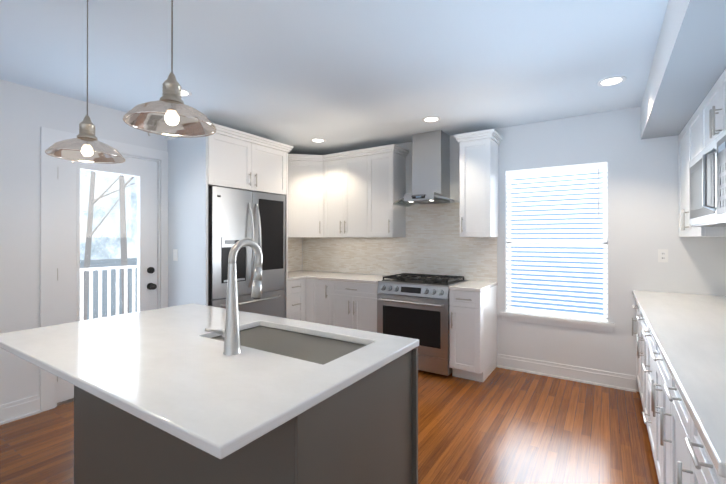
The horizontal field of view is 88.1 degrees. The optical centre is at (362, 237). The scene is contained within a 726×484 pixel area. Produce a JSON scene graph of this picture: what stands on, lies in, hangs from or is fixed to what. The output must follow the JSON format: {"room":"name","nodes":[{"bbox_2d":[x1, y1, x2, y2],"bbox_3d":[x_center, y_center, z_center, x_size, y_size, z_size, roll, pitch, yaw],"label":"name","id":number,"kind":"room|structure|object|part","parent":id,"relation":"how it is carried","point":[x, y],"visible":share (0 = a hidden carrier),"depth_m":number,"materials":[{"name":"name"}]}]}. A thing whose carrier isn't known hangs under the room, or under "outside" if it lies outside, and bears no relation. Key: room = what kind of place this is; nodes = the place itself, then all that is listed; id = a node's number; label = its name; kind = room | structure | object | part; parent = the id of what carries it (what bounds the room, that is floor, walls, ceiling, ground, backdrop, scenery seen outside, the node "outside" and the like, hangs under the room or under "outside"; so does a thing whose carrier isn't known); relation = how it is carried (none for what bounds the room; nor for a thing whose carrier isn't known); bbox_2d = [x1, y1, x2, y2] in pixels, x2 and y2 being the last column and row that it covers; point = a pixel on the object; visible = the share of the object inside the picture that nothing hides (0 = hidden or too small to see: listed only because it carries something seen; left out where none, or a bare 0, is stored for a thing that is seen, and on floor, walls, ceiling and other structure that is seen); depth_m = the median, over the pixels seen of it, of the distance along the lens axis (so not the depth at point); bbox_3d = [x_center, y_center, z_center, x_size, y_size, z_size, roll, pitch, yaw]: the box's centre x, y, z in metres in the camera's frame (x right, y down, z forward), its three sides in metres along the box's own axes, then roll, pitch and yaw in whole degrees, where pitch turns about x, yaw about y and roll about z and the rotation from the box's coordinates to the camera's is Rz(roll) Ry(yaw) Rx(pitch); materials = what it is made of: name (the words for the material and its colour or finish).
{"room":"kitchen","nodes":[
{"label":"kitchen","id":0,"kind":"room"},
{"bbox_2d":[0,79,296,404],"bbox_3d":[-3.059,0.106,2.388,0.120,2.580,7.730,0,0,33],"label":"wall","id":1,"kind":"structure","parent":0,"point":[27,113],"depth_m":2.93,"materials":[{"name":"white paint"}]},
{"bbox_2d":[0,394,40,424],"bbox_3d":[-3.830,1.322,1.060,0.027,0.140,4.608,0,0,33],"label":"baseboard","id":2,"kind":"structure","parent":1,"relation":"attached to","point":[19,409],"depth_m":2.89,"materials":[{"name":"white wood"}]},
{"bbox_2d":[40,127,167,411],"bbox_3d":[-2.346,0.259,3.469,0.137,2.280,1.040,0,0,33],"label":"door frame","id":3,"kind":"structure","parent":1,"relation":"attached to","point":[49,137],"depth_m":3.06,"materials":[{"name":"white wood"}]},
{"bbox_2d":[57,156,157,402],"bbox_3d":[-2.299,0.305,3.442,0.140,2.140,0.842,0,0,33],"label":"entry door","id":4,"kind":"structure","parent":1,"relation":"in","point":[145,172],"depth_m":3.33,"materials":[{"name":"white wood"}]},
{"bbox_2d":[173,249,177,260],"bbox_3d":[-1.892,0.180,3.784,0.070,0.114,0.009,0,0,33],"label":"light switch plate","id":5,"kind":"object","parent":1,"relation":"attached to","point":[175,251],"depth_m":3.78,"materials":[{"name":"white plastic"}]},
{"bbox_2d":[169,127,288,194],"bbox_3d":[-1.453,-0.760,4.151,0.656,0.527,1.030,0,0,33],"label":"upper cabinet","id":6,"kind":"object","parent":1,"relation":"attached to","point":[225,159],"depth_m":3.79,"materials":[{"name":"white wood"}]},
{"bbox_2d":[0,367,658,483],"bbox_3d":[-1.049,1.442,1.081,5.270,0.100,8.330,0,0,33],"label":"floor","id":7,"kind":"structure","parent":0,"point":[502,426],"depth_m":2.63,"materials":[{"name":"brown wood"}]},
{"bbox_2d":[74,343,418,483],"bbox_3d":[-0.621,0.954,1.847,1.581,0.882,0.793,0,0,33],"label":"kitchen island","id":8,"kind":"object","parent":7,"relation":"on","point":[366,431],"depth_m":1.46,"materials":[{"name":"grey wood"}]},
{"bbox_2d":[0,303,418,462],"bbox_3d":[-0.784,0.497,1.797,1.800,0.035,1.084,0,0,33],"label":"island countertop","id":9,"kind":"structure","parent":8,"relation":"on","point":[157,367],"depth_m":1.38,"materials":[{"name":"white stone"}]},
{"bbox_2d":[204,239,262,354],"bbox_3d":[-0.534,0.243,1.592,0.100,0.473,0.247,0,0,33],"label":"faucet","id":10,"kind":"object","parent":9,"relation":"on","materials":[{"name":"silver metal"}]},
{"bbox_2d":[248,323,359,362],"bbox_3d":[-0.372,0.621,1.788,0.812,0.236,0.422,0,0,33],"label":"sink","id":11,"kind":"object","parent":9,"relation":"in","point":[321,347],"depth_m":1.82,"materials":[{"name":"grey metal"}]},
{"bbox_2d":[208,186,284,317],"bbox_3d":[-1.401,0.459,4.113,0.724,1.885,0.960,0,0,33],"label":"refrigerator","id":12,"kind":"object","parent":7,"relation":"on","point":[236,215],"visible":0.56,"depth_m":3.89,"materials":[{"name":"silver metal"}]},
{"bbox_2d":[285,283,304,320],"bbox_3d":[-1.073,0.962,4.757,0.628,0.883,0.367,0,0,33],"label":"base cabinet","id":13,"kind":"object","parent":7,"relation":"on","point":[294,292],"depth_m":4.57,"materials":[{"name":"white wood"}]},
{"bbox_2d":[305,283,312,321],"bbox_3d":[-0.767,0.963,5.101,0.768,0.883,0.677,0,0,33],"label":"base cabinet","id":14,"kind":"object","parent":7,"relation":"on","point":[308,286],"depth_m":4.72,"materials":[{"name":"white wood"}]},
{"bbox_2d":[313,283,332,325],"bbox_3d":[-0.330,0.962,4.847,0.358,0.883,0.628,0,0,33],"label":"base cabinet","id":15,"kind":"object","parent":7,"relation":"on","point":[322,293],"depth_m":4.58,"materials":[{"name":"white wood"}]},
{"bbox_2d":[333,283,377,332],"bbox_3d":[0.028,0.961,4.614,0.729,0.883,0.628,0,0,33],"label":"base cabinet","id":16,"kind":"object","parent":7,"relation":"on","point":[353,307],"depth_m":4.31,"materials":[{"name":"white wood"}]},
{"bbox_2d":[285,271,400,286],"bbox_3d":[-0.465,0.504,4.728,1.680,0.033,0.976,0,0,33],"label":"countertop","id":17,"kind":"structure","parent":16,"relation":"on","point":[334,278],"depth_m":4.58,"materials":[{"name":"white stone"}]},
{"bbox_2d":[377,273,467,375],"bbox_3d":[0.651,0.920,4.150,0.811,0.962,0.709,0,0,33],"label":"gas range","id":18,"kind":"object","parent":7,"relation":"on","point":[412,305],"visible":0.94,"depth_m":3.86,"materials":[{"name":"silver metal"}]},
{"bbox_2d":[449,283,496,381],"bbox_3d":[1.152,0.959,3.886,0.307,0.883,0.628,0,0,33],"label":"base cabinet","id":19,"kind":"object","parent":7,"relation":"on","point":[472,314],"depth_m":3.65,"materials":[{"name":"white wood"}]},
{"bbox_2d":[449,279,492,290],"bbox_3d":[1.150,0.501,3.881,0.312,0.033,0.640,0,0,33],"label":"countertop","id":20,"kind":"structure","parent":19,"relation":"on","point":[472,284],"depth_m":3.76,"materials":[{"name":"white stone"}]},
{"bbox_2d":[636,309,643,417],"bbox_3d":[2.344,0.955,2.608,0.633,0.883,0.669,0,0,33],"label":"base cabinet","id":21,"kind":"object","parent":7,"relation":"on","point":[640,320],"depth_m":2.96,"materials":[{"name":"white wood"}]},
{"bbox_2d":[644,325,651,447],"bbox_3d":[2.037,0.954,2.135,0.633,0.883,0.577,0,0,33],"label":"base cabinet","id":22,"kind":"object","parent":7,"relation":"on","point":[647,336],"depth_m":2.46,"materials":[{"name":"white wood"}]},
{"bbox_2d":[652,341,663,483],"bbox_3d":[1.730,0.952,1.662,0.633,0.883,0.668,0,0,33],"label":"base cabinet","id":23,"kind":"object","parent":7,"relation":"on","point":[657,365],"depth_m":1.97,"materials":[{"name":"white wood"}]},
{"bbox_2d":[664,369,679,483],"bbox_3d":[1.455,0.951,1.237,0.633,0.883,0.577,0,0,33],"label":"base cabinet","id":24,"kind":"object","parent":7,"relation":"on","point":[671,398],"depth_m":1.56,"materials":[{"name":"white wood"}]},
{"bbox_2d":[680,401,725,483],"bbox_3d":[1.206,0.950,0.854,0.633,0.883,0.571,0,0,33],"label":"base cabinet","id":25,"kind":"object","parent":7,"relation":"on","point":[694,467],"depth_m":1.18,"materials":[{"name":"white wood"}]},
{"bbox_2d":[632,290,725,480],"bbox_3d":[1.882,0.496,1.925,0.663,0.032,3.125,0,0,33],"label":"countertop","id":26,"kind":"structure","parent":25,"relation":"on","point":[688,330],"depth_m":1.56,"materials":[{"name":"white stone"}]},
{"bbox_2d":[0,0,668,154],"bbox_3d":[-1.049,-1.238,1.089,5.270,0.100,8.330,0,0,33],"label":"ceiling","id":27,"kind":"structure","parent":0,"point":[338,76],"depth_m":2.50,"materials":[{"name":"white paint"}]},
{"bbox_2d":[45,0,125,163],"bbox_3d":[-1.299,-0.775,1.768,0.331,0.821,0.306,0,0,33],"label":"pendant light","id":28,"kind":"object","parent":27,"relation":"hanging from","point":[86,145],"visible":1,"depth_m":1.75,"materials":[{"name":"metal"}]},
{"bbox_2d":[123,0,215,137],"bbox_3d":[-0.703,-0.791,1.382,0.331,0.791,0.306,0,0,33],"label":"pendant light","id":29,"kind":"object","parent":27,"relation":"hanging from","point":[170,113],"visible":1,"depth_m":1.38,"materials":[{"name":"metal"}]},
{"bbox_2d":[181,88,191,96],"bbox_3d":[-1.497,-1.178,3.054,0.190,0.006,0.190,0,0,33],"label":"recessed light","id":30,"kind":"object","parent":27,"relation":"in","point":[185,93],"visible":0.4,"depth_m":3.07,"materials":[{"name":"white"}]},
{"bbox_2d":[310,138,325,142],"bbox_3d":[-0.546,-1.174,4.558,0.190,0.006,0.190,0,0,33],"label":"recessed light","id":31,"kind":"object","parent":27,"relation":"in","point":[318,140],"visible":1,"depth_m":4.56,"materials":[{"name":"white"}]},
{"bbox_2d":[422,116,440,122],"bbox_3d":[0.682,-1.176,3.750,0.190,0.006,0.190,0,0,33],"label":"recessed light","id":32,"kind":"object","parent":27,"relation":"in","point":[429,119],"visible":0.98,"depth_m":3.74,"materials":[{"name":"white"}]},
{"bbox_2d":[597,76,626,86],"bbox_3d":[1.881,-1.179,2.842,0.190,0.006,0.190,0,0,33],"label":"recessed light","id":33,"kind":"object","parent":27,"relation":"in","point":[610,81],"visible":1,"depth_m":2.84,"materials":[{"name":"white"}]},
{"bbox_2d":[641,0,725,138],"bbox_3d":[0.658,-1.040,-0.018,0.599,0.299,7.728,0,0,33],"label":"soffit ceiling","id":34,"kind":"structure","parent":27,"relation":"attached to","point":[688,67],"depth_m":1.99,"materials":[{"name":"white paint"}]},
{"bbox_2d":[302,106,725,391],"bbox_3d":[1.086,0.112,4.378,4.910,2.580,0.120,0,0,33],"label":"wall","id":35,"kind":"structure","parent":0,"point":[643,215],"depth_m":3.48,"materials":[{"name":"white paint"}]},
{"bbox_2d":[285,154,324,238],"bbox_3d":[-0.799,-0.508,5.102,0.716,1.025,0.717,0,0,33],"label":"upper cabinet","id":36,"kind":"object","parent":35,"relation":"attached to","point":[305,201],"depth_m":4.91,"materials":[{"name":"white wood"}]},
{"bbox_2d":[325,155,348,238],"bbox_3d":[-0.305,-0.509,4.981,0.456,1.025,0.383,0,0,33],"label":"upper cabinet","id":37,"kind":"object","parent":35,"relation":"attached to","point":[347,199],"depth_m":4.83,"materials":[{"name":"white wood"}]},
{"bbox_2d":[349,151,372,238],"bbox_3d":[-0.004,-0.509,4.812,0.466,1.025,0.338,0,0,33],"label":"upper cabinet","id":38,"kind":"object","parent":35,"relation":"attached to","point":[360,166],"depth_m":4.63,"materials":[{"name":"white wood"}]},
{"bbox_2d":[373,147,408,238],"bbox_3d":[0.267,-0.509,4.637,0.414,1.025,0.338,0,0,33],"label":"upper cabinet","id":39,"kind":"object","parent":35,"relation":"attached to","point":[390,221],"depth_m":4.48,"materials":[{"name":"white wood"}]},
{"bbox_2d":[288,202,496,281],"bbox_3d":[0.009,0.102,4.422,2.814,1.000,0.977,0,0,33],"label":"backsplash","id":40,"kind":"structure","parent":35,"relation":"attached to","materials":[{"name":"tile"}]},
{"bbox_2d":[393,130,459,206],"bbox_3d":[0.727,-0.774,4.237,0.724,0.806,0.489,0,0,33],"label":"range hood","id":41,"kind":"object","parent":35,"relation":"attached to","point":[430,167],"visible":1,"depth_m":4.20,"materials":[{"name":"silver metal"}]},
{"bbox_2d":[457,135,500,238],"bbox_3d":[1.242,-0.511,4.005,0.320,1.025,0.338,0,0,33],"label":"upper cabinet","id":42,"kind":"object","parent":35,"relation":"attached to","point":[478,207],"depth_m":3.88,"materials":[{"name":"white wood"}]},
{"bbox_2d":[500,162,614,331],"bbox_3d":[1.986,0.045,3.882,1.520,2.110,0.335,0,0,33],"label":"window","id":43,"kind":"structure","parent":35,"relation":"in","point":[557,242],"depth_m":3.84,"materials":[{"name":"white"}]},
{"bbox_2d":[497,354,635,391],"bbox_3d":[1.959,1.330,3.721,1.217,0.140,0.027,0,0,33],"label":"baseboard","id":44,"kind":"structure","parent":35,"relation":"attached to","point":[614,380],"depth_m":3.68,"materials":[{"name":"white wood"}]},
{"bbox_2d":[658,249,667,261],"bbox_3d":[2.637,0.164,3.296,0.070,0.114,0.008,0,0,33],"label":"wall outlet plate","id":45,"kind":"object","parent":35,"relation":"attached to","point":[662,255],"depth_m":3.29,"materials":[{"name":"white plastic"}]},
{"bbox_2d":[678,106,725,236],"bbox_3d":[2.616,-0.442,2.762,0.338,0.878,0.924,0,0,33],"label":"upper cabinet","id":46,"kind":"object","parent":35,"relation":"attached to","point":[689,137],"depth_m":2.85,"materials":[{"name":"white wood"}]},
{"bbox_2d":[700,69,725,151],"bbox_3d":[2.097,-0.694,1.961,0.338,0.379,0.986,0,0,33],"label":"upper cabinet","id":47,"kind":"object","parent":0,"relation":"attached to","point":[713,108],"depth_m":2.12,"materials":[{"name":"white wood"}]},
{"bbox_2d":[689,129,725,226],"bbox_3d":[2.050,-0.286,1.990,0.444,0.433,0.981,0,0,33],"label":"microwave","id":48,"kind":"object","parent":47,"relation":"attached to","point":[707,186],"visible":1,"depth_m":1.94,"materials":[{"name":"silver metal"}]},
{"label":"outside","id":49,"kind":"structure","parent":0,"visible":0},
{"bbox_2d":[80,170,136,320],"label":"window","id":50,"kind":"structure","parent":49,"point":[103,223],"depth_m":11.19,"materials":[{"name":"grey"}]},
{"bbox_3d":[-3.666,0.992,4.308,2.970,1.140,6.905,0,0,33],"label":"railing","id":51,"kind":"part","parent":50,"relation":"part of","materials":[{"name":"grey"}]}
]}

